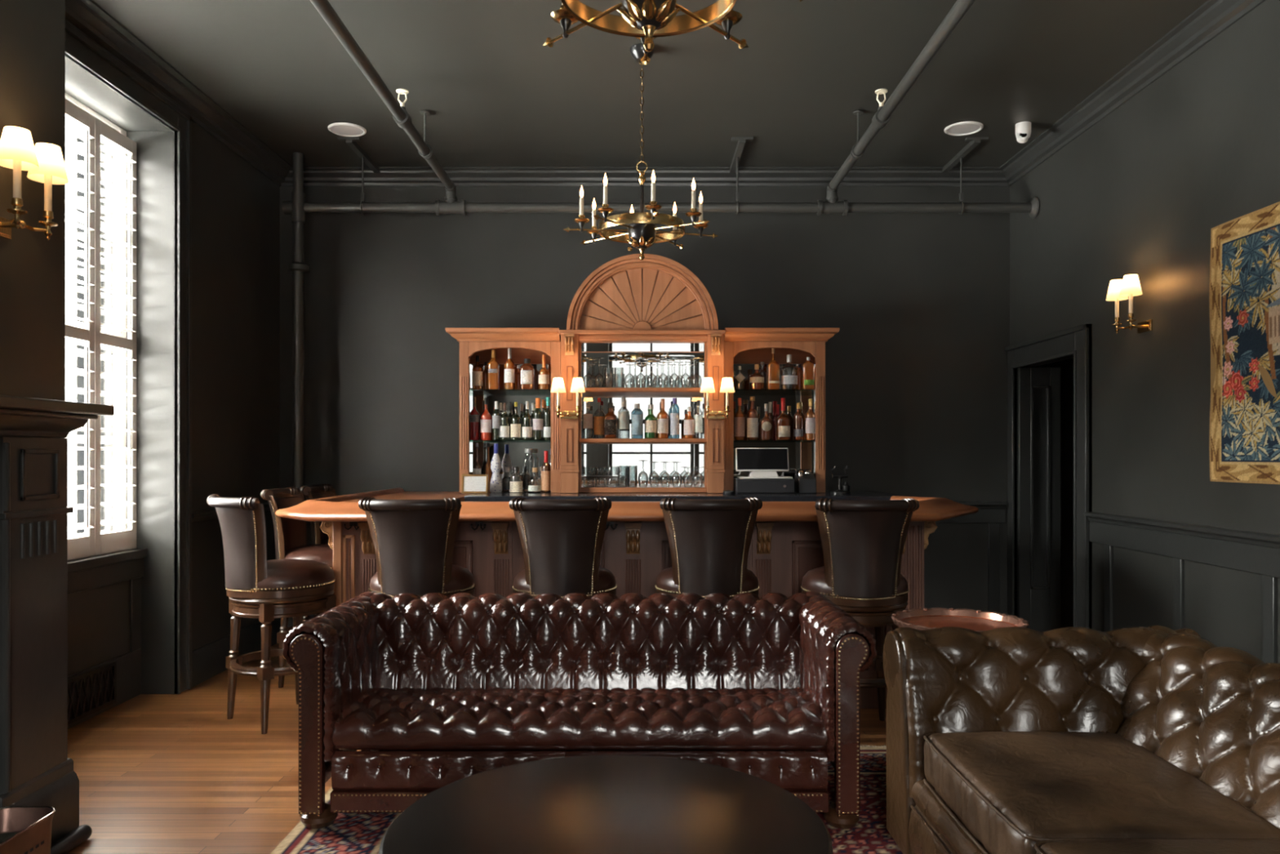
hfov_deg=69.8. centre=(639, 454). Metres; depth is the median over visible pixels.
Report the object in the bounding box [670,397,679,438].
liquor bottle
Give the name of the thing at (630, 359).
wine glass
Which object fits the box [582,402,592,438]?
liquor bottle
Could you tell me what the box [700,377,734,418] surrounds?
wall sconce
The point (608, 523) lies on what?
coat hook
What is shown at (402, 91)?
sprinkler
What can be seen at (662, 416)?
liquor bottle
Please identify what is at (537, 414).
wine bottle
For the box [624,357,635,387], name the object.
wine glass
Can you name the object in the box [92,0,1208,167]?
ceiling
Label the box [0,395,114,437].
shelf
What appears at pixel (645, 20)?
chandelier
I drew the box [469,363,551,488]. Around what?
liquor bottles
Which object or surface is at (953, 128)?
grille
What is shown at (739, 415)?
liquor bottle
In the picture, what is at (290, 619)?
baseboard
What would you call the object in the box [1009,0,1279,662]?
wall
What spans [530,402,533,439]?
wine bottle
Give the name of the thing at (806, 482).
receipt printer
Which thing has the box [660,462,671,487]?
wine glass
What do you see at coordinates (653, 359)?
wine glass
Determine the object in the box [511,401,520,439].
wine bottle
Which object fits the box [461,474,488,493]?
framed card
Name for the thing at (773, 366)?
liquor bottle
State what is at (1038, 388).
door
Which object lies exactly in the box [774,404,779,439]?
liquor bottle
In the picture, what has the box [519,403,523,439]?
wine bottle
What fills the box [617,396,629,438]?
liquor bottle
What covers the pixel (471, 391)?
glass shelf
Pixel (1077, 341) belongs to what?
trim
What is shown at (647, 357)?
wine glass
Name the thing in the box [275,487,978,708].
bar counter
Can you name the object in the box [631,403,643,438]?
liquor bottle
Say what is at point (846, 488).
faucet
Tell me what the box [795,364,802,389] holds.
liquor bottle
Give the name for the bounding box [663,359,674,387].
wine glass
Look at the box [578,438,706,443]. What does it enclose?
shelf
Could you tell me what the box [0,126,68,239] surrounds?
wall sconce
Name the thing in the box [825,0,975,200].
ceiling pipe
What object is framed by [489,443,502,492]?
liquor bottle
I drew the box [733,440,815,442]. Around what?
glass shelf
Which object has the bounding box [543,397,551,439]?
wine bottle
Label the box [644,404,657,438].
liquor bottle
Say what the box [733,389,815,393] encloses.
glass shelf
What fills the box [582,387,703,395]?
shelf
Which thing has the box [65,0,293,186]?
trim
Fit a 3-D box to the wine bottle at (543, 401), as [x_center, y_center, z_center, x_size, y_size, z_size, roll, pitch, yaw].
[-0.694,-0.250,6.580,0.060,0.293,0.060,0,0,0]
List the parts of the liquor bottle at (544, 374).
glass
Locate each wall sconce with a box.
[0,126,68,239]
[550,377,585,418]
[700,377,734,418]
[1106,274,1152,333]
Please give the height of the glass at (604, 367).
0.144 m
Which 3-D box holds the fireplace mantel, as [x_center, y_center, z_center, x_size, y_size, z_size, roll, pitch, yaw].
[-1.970,0.593,2.288,0.220,1.535,1.975,0,0,0]
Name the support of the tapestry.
attached to the wall at (1142, 191)
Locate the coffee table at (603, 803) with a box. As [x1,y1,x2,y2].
[378,754,833,853]
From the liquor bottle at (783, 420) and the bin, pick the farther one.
the liquor bottle at (783, 420)
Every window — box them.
[65,93,126,531]
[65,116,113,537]
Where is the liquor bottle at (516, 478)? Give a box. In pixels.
[510,466,522,492]
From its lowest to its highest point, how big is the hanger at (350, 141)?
0.425 m
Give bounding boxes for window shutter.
[65,98,137,560]
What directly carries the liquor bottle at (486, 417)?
on the bar cabinet
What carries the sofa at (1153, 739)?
on the rug
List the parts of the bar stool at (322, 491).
panel, frame, backrest, seat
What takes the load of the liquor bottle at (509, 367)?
on the bar cabinet
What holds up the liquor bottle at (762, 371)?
on the bar cabinet
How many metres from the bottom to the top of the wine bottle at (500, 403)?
0.270 m
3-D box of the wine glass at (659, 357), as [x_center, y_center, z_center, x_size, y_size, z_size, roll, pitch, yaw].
[0.162,-0.572,6.420,0.074,0.212,0.074,0,0,0]
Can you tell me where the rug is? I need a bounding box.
[270,744,902,853]
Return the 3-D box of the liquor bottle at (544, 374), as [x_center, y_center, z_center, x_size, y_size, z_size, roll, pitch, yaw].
[-0.676,-0.581,6.460,0.077,0.246,0.078,0,0,0]
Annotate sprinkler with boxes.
[395,88,408,106]
[875,88,887,106]
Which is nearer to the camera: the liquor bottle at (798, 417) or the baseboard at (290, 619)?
the liquor bottle at (798, 417)
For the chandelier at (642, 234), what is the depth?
4.65 m
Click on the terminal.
(761, 463)
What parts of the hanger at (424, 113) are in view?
rod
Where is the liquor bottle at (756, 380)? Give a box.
[749,364,764,389]
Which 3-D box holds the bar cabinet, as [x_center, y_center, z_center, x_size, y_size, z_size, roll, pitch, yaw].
[0.017,-0.556,6.468,2.696,1.632,0.465,0,0,0]
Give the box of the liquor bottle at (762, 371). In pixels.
[759,361,766,389]
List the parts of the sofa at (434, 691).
nailhead trim, arm, arm, nailhead trim, seat, rail, backrest, arm, arm, nailhead trim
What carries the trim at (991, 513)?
attached to the wall at (916, 364)
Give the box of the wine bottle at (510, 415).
[507,401,513,439]
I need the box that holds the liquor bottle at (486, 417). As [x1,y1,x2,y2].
[480,397,491,439]
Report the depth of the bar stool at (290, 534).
5.43 m
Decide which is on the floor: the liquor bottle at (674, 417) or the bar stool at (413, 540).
the bar stool at (413, 540)
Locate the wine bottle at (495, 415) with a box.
[492,400,500,439]
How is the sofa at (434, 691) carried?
on the rug
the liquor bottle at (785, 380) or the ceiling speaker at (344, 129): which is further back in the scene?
the liquor bottle at (785, 380)
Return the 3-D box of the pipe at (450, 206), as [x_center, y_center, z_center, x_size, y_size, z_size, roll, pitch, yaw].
[0.206,-1.700,6.310,5.012,0.150,0.150,0,0,0]
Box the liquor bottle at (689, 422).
[684,406,694,438]
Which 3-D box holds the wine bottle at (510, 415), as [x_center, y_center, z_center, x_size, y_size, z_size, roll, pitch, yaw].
[-0.929,-0.241,6.580,0.060,0.276,0.060,0,0,0]
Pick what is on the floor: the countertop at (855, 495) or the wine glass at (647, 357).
the countertop at (855, 495)
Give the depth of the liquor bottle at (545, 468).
6.38 m
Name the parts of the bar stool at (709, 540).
seat, nailhead trim, panel, nailhead trim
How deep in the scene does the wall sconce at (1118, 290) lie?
4.90 m
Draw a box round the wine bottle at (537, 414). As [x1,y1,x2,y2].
[533,397,542,439]
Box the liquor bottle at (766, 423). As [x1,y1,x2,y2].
[760,403,772,439]
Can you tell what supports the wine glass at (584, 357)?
on the bar cabinet
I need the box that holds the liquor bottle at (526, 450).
[523,448,533,492]
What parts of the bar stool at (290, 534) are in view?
panel, nailhead trim, leg, frame, backrest, leg, seat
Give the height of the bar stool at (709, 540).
1.160 m
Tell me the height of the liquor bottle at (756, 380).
0.179 m
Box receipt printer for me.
[795,469,816,493]
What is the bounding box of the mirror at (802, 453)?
[733,363,815,479]
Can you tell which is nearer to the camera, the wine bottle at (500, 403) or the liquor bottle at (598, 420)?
the liquor bottle at (598, 420)
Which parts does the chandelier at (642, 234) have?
cup stem, bulb, cup stem, bulb, arm, arm, bulb, cup stem, arm, stem, chain, arm, cup stem, bulb, arm, bulb, arm, arm, bulb, cup stem, cup stem, bulb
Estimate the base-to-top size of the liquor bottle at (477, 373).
0.241 m
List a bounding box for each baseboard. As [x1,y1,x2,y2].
[191,617,280,687]
[287,612,1007,626]
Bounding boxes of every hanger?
[337,137,379,214]
[417,110,431,157]
[729,137,753,214]
[851,110,865,157]
[942,137,988,214]
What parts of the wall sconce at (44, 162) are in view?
plate, lamp shade, lamp shade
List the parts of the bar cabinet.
cornice, frame, panel moulding, panel moulding, arch moulding, arch moulding, arch moulding, panel moulding, panel moulding, frame, cornice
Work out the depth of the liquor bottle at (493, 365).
6.42 m
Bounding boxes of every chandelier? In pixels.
[542,0,802,65]
[563,43,718,260]
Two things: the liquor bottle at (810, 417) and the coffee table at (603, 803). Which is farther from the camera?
the liquor bottle at (810, 417)
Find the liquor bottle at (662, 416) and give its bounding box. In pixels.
[657,398,668,438]
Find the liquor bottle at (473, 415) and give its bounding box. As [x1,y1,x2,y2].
[469,397,479,439]
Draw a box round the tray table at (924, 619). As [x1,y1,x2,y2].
[891,607,1028,631]
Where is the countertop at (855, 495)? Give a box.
[464,490,908,501]
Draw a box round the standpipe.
[281,152,309,616]
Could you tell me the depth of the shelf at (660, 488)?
6.34 m
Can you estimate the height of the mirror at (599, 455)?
1.026 m
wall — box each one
[0,0,65,400]
[65,55,279,693]
[280,186,1073,627]
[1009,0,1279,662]
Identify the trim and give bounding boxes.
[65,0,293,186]
[65,22,191,693]
[67,548,147,728]
[191,502,270,522]
[280,167,1008,186]
[306,501,1006,613]
[1000,0,1266,186]
[1004,324,1092,628]
[1084,511,1279,662]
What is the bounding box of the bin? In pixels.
[0,805,55,853]
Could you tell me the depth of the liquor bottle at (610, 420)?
6.41 m
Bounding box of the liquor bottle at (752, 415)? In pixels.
[746,395,758,439]
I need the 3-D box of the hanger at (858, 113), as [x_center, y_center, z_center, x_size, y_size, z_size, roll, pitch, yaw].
[1.320,-1.940,5.550,0.060,0.281,0.061,0,0,45]
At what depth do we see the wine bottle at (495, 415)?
6.44 m
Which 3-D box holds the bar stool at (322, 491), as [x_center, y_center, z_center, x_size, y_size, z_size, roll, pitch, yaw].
[-1.962,0.780,6.172,0.632,1.160,0.542,0,0,0]
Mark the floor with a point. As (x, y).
(157, 773)
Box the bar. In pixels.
[50,824,92,853]
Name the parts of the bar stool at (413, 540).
panel, nailhead trim, seat, nailhead trim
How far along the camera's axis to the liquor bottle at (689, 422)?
6.43 m
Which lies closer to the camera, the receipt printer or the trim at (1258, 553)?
the trim at (1258, 553)
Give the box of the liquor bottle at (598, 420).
[594,398,604,435]
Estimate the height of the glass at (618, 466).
0.144 m
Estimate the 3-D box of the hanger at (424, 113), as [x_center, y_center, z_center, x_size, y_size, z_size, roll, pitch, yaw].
[-1.300,-1.940,5.550,0.060,0.281,0.061,0,0,45]
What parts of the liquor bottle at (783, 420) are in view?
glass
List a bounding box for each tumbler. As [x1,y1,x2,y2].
[582,478,594,487]
[595,478,605,487]
[606,478,617,487]
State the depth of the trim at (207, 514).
5.54 m
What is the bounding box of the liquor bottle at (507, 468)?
[502,466,510,492]
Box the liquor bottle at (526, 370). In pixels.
[520,358,533,389]
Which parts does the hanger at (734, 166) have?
rod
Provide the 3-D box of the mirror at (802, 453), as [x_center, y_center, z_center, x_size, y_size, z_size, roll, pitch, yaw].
[0.930,-0.205,6.528,0.669,0.910,0.276,0,0,0]
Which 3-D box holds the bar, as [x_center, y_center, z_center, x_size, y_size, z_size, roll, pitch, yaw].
[-1.965,1.333,2.454,0.054,0.054,1.627,0,0,0]
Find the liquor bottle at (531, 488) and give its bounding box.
[528,467,541,493]
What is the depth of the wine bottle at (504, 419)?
6.43 m
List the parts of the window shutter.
panel, tilt rod, panel, tilt rod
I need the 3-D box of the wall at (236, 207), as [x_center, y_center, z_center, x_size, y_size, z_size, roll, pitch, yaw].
[-2.815,-0.360,1.825,0.330,3.440,9.850,0,0,0]
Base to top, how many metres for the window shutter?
2.305 m
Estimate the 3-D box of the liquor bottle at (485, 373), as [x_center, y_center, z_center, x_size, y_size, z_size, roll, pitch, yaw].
[-1.105,-0.561,6.570,0.057,0.207,0.057,0,0,0]
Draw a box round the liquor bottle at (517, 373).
[514,364,519,389]
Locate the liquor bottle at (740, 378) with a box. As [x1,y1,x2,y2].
[734,365,745,389]
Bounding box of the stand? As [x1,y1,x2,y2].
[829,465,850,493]
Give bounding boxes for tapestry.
[1208,201,1279,484]
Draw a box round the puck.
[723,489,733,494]
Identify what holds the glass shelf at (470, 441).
attached to the bar cabinet
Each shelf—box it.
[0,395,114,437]
[469,389,551,393]
[469,440,551,442]
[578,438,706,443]
[578,485,706,492]
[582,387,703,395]
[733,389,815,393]
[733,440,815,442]
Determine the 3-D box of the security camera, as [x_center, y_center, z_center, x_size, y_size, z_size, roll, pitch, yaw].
[2.410,-2.016,5.768,0.095,0.127,0.099,0,0,0]
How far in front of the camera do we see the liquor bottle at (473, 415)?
6.43 m
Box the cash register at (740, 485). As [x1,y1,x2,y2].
[733,477,795,493]
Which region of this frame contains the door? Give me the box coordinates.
[1017,367,1061,631]
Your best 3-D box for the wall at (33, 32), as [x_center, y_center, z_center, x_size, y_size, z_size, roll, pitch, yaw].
[-2.365,-0.360,2.300,0.570,3.440,2.040,0,0,0]
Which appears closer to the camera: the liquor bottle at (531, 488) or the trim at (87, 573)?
the trim at (87, 573)
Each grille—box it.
[330,124,363,135]
[946,124,980,133]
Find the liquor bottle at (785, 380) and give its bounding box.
[781,354,797,389]
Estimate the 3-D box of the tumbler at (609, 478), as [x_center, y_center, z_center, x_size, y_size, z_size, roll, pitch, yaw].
[-0.196,0.196,6.420,0.080,0.057,0.080,0,0,0]
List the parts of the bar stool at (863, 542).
seat, nailhead trim, frame, nailhead trim, panel, leg, leg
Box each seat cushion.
[924,731,1279,853]
[1035,839,1279,853]
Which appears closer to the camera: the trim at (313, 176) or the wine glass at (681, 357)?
the wine glass at (681, 357)
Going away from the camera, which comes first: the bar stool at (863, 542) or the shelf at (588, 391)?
the bar stool at (863, 542)
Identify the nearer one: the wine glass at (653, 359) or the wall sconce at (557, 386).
the wall sconce at (557, 386)
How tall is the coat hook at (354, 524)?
0.044 m
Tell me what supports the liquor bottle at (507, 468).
on the countertop at (855, 495)
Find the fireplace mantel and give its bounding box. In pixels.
[0,395,114,844]
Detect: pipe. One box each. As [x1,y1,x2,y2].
[303,196,1039,218]
[310,0,457,201]
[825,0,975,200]
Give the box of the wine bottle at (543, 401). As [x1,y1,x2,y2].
[542,400,544,439]
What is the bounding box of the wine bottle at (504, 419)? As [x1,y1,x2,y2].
[499,402,509,439]
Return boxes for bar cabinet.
[444,253,839,493]
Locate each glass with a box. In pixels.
[583,357,594,387]
[594,357,604,387]
[604,367,613,387]
[613,367,623,387]
[617,466,626,487]
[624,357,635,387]
[627,466,636,487]
[630,359,639,386]
[635,357,645,387]
[637,460,648,487]
[641,359,651,386]
[646,357,657,387]
[648,462,659,487]
[652,359,662,387]
[657,357,668,386]
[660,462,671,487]
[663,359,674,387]
[669,357,679,387]
[671,462,682,487]
[680,357,690,387]
[682,467,693,487]
[691,357,702,387]
[693,467,702,487]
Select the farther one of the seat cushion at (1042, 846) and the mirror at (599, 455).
the mirror at (599, 455)
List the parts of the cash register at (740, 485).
drawer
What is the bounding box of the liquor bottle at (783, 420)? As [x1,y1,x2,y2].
[776,397,790,439]
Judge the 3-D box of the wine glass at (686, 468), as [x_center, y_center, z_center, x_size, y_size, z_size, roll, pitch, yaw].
[0.336,0.157,6.420,0.074,0.135,0.074,0,0,0]
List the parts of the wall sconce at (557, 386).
lamp shade, plate, lamp shade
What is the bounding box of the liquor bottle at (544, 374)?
[538,355,549,389]
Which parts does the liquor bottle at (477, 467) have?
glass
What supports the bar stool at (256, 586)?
on the floor
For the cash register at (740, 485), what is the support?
on the countertop at (855, 495)
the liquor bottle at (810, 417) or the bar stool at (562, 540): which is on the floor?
the bar stool at (562, 540)
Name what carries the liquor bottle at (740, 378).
on the bar cabinet
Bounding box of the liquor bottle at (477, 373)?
[471,355,482,389]
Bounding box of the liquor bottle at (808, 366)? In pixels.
[802,356,814,389]
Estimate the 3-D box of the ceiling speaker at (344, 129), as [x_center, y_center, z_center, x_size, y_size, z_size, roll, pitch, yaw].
[-1.870,-2.074,5.860,0.236,0.012,0.236,0,0,0]
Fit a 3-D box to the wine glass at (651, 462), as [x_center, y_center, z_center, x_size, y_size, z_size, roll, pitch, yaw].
[0.101,0.137,6.420,0.074,0.175,0.074,0,0,0]
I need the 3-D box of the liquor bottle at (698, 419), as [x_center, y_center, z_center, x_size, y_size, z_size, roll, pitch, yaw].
[0.411,-0.249,6.460,0.059,0.269,0.060,0,0,0]
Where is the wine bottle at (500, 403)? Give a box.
[499,402,502,417]
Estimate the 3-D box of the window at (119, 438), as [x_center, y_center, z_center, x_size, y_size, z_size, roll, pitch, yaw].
[-2.940,-0.655,4.420,0.040,2.370,1.600,0,0,0]
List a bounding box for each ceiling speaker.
[327,122,366,137]
[944,121,983,135]
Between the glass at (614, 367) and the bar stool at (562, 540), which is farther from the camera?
the glass at (614, 367)
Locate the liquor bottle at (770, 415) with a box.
[767,401,773,439]
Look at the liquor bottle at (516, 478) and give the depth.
6.37 m
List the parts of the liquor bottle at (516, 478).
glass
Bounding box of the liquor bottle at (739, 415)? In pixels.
[734,398,744,439]
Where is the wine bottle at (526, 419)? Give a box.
[522,400,532,439]
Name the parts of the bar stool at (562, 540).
panel, nailhead trim, seat, nailhead trim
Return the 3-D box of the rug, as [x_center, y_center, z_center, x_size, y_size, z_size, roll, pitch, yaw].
[0.320,1.356,2.553,3.150,0.008,3.486,0,0,0]
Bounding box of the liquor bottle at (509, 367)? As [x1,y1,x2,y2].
[504,347,515,389]
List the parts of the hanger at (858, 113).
rod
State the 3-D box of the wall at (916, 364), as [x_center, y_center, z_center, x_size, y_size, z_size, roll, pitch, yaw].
[0.700,-0.360,6.900,7.800,3.440,0.300,0,0,0]
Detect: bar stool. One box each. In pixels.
[206,493,335,733]
[260,486,333,688]
[299,484,336,617]
[358,497,475,597]
[509,497,617,597]
[654,497,762,597]
[800,497,919,720]
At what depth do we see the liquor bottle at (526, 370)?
6.42 m
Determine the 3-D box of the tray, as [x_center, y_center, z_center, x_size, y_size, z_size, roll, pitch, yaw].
[1.300,0.702,3.745,0.480,0.020,0.480,0,0,0]
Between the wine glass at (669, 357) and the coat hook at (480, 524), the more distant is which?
the wine glass at (669, 357)
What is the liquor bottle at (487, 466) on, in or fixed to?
on the countertop at (855, 495)
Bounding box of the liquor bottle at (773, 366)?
[766,347,779,389]
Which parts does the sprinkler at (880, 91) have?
frame arm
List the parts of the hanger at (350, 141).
rod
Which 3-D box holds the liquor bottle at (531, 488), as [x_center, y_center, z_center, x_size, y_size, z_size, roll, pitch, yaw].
[-0.734,0.175,6.399,0.089,0.173,0.090,0,0,0]
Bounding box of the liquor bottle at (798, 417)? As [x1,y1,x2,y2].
[793,402,803,439]
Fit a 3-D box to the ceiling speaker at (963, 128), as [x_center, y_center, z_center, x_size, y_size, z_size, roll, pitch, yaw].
[2.060,-2.074,5.840,0.236,0.012,0.236,0,0,0]
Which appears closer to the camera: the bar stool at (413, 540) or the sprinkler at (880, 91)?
the bar stool at (413, 540)
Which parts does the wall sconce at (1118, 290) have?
lamp shade, lamp shade, plate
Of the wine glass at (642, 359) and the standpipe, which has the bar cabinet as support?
the wine glass at (642, 359)
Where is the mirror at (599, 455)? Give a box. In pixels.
[581,342,704,487]
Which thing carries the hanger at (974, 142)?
hanging from the ceiling
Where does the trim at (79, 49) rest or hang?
attached to the wall at (236, 207)
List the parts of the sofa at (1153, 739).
arm, arm, backrest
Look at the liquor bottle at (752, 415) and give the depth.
6.43 m
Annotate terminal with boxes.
[735,448,792,478]
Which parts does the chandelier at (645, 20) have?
cup stem, arm, cup stem, arm, arm, cup stem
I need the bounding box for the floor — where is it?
[66,643,886,853]
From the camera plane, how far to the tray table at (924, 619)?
3.86 m
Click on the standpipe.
(295, 207)
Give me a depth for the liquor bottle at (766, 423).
6.43 m
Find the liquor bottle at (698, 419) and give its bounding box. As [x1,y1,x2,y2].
[693,400,702,438]
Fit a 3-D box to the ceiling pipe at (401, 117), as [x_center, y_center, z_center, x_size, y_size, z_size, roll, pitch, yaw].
[-1.300,-1.825,1.882,0.088,0.150,8.944,0,0,0]
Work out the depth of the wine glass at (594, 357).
6.41 m
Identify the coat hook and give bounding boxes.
[343,521,358,529]
[470,521,485,529]
[605,521,617,529]
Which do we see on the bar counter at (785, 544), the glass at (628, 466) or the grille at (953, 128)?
the glass at (628, 466)
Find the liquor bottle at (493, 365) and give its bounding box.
[488,350,498,389]
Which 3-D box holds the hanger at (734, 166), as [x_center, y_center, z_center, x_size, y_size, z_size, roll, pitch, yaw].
[0.670,-1.865,6.325,0.140,0.425,0.650,0,0,0]
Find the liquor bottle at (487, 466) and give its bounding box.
[484,442,492,492]
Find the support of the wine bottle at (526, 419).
on the bar cabinet
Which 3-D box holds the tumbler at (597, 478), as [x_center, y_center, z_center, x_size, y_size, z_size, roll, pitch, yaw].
[-0.277,0.196,6.420,0.080,0.057,0.080,0,0,0]
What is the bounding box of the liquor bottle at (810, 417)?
[804,398,815,439]
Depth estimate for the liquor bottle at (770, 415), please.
6.56 m
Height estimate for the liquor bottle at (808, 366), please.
0.230 m
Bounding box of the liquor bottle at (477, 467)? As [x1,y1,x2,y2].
[472,442,480,474]
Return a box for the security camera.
[1015,121,1031,143]
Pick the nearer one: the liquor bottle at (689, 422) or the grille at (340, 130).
the grille at (340, 130)
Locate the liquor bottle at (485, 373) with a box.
[482,361,488,389]
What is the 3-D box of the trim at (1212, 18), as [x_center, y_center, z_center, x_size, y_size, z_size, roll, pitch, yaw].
[2.660,-2.027,2.025,0.120,0.105,9.450,0,0,0]
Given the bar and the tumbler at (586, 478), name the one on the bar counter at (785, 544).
the tumbler at (586, 478)
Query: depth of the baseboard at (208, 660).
5.75 m
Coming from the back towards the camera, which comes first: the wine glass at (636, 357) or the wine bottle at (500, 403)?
the wine bottle at (500, 403)
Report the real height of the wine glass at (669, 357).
0.212 m
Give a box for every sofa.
[282,591,876,828]
[883,625,1279,853]
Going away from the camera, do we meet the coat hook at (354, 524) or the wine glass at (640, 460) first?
the coat hook at (354, 524)
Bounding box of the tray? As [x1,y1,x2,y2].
[897,615,1018,630]
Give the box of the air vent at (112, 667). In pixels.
[67,661,116,724]
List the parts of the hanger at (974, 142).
rod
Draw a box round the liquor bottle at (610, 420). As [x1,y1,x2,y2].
[603,402,617,438]
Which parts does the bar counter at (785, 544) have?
corner post, panel, panel, panel, rail, panel, panel, corner post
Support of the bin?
on the floor
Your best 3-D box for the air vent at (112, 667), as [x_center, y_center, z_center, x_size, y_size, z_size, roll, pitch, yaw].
[-2.824,1.220,4.723,0.012,0.220,0.446,0,0,0]
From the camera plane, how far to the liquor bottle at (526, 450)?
6.48 m
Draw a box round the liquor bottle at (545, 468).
[541,450,551,492]
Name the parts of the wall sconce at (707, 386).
lamp shade, plate, lamp shade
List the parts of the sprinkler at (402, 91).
frame arm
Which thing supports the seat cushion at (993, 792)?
on the sofa at (1153, 739)
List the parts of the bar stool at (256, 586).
leg, panel, nailhead trim, frame, leg, nailhead trim, seat, leg, leg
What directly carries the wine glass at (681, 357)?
on the bar cabinet

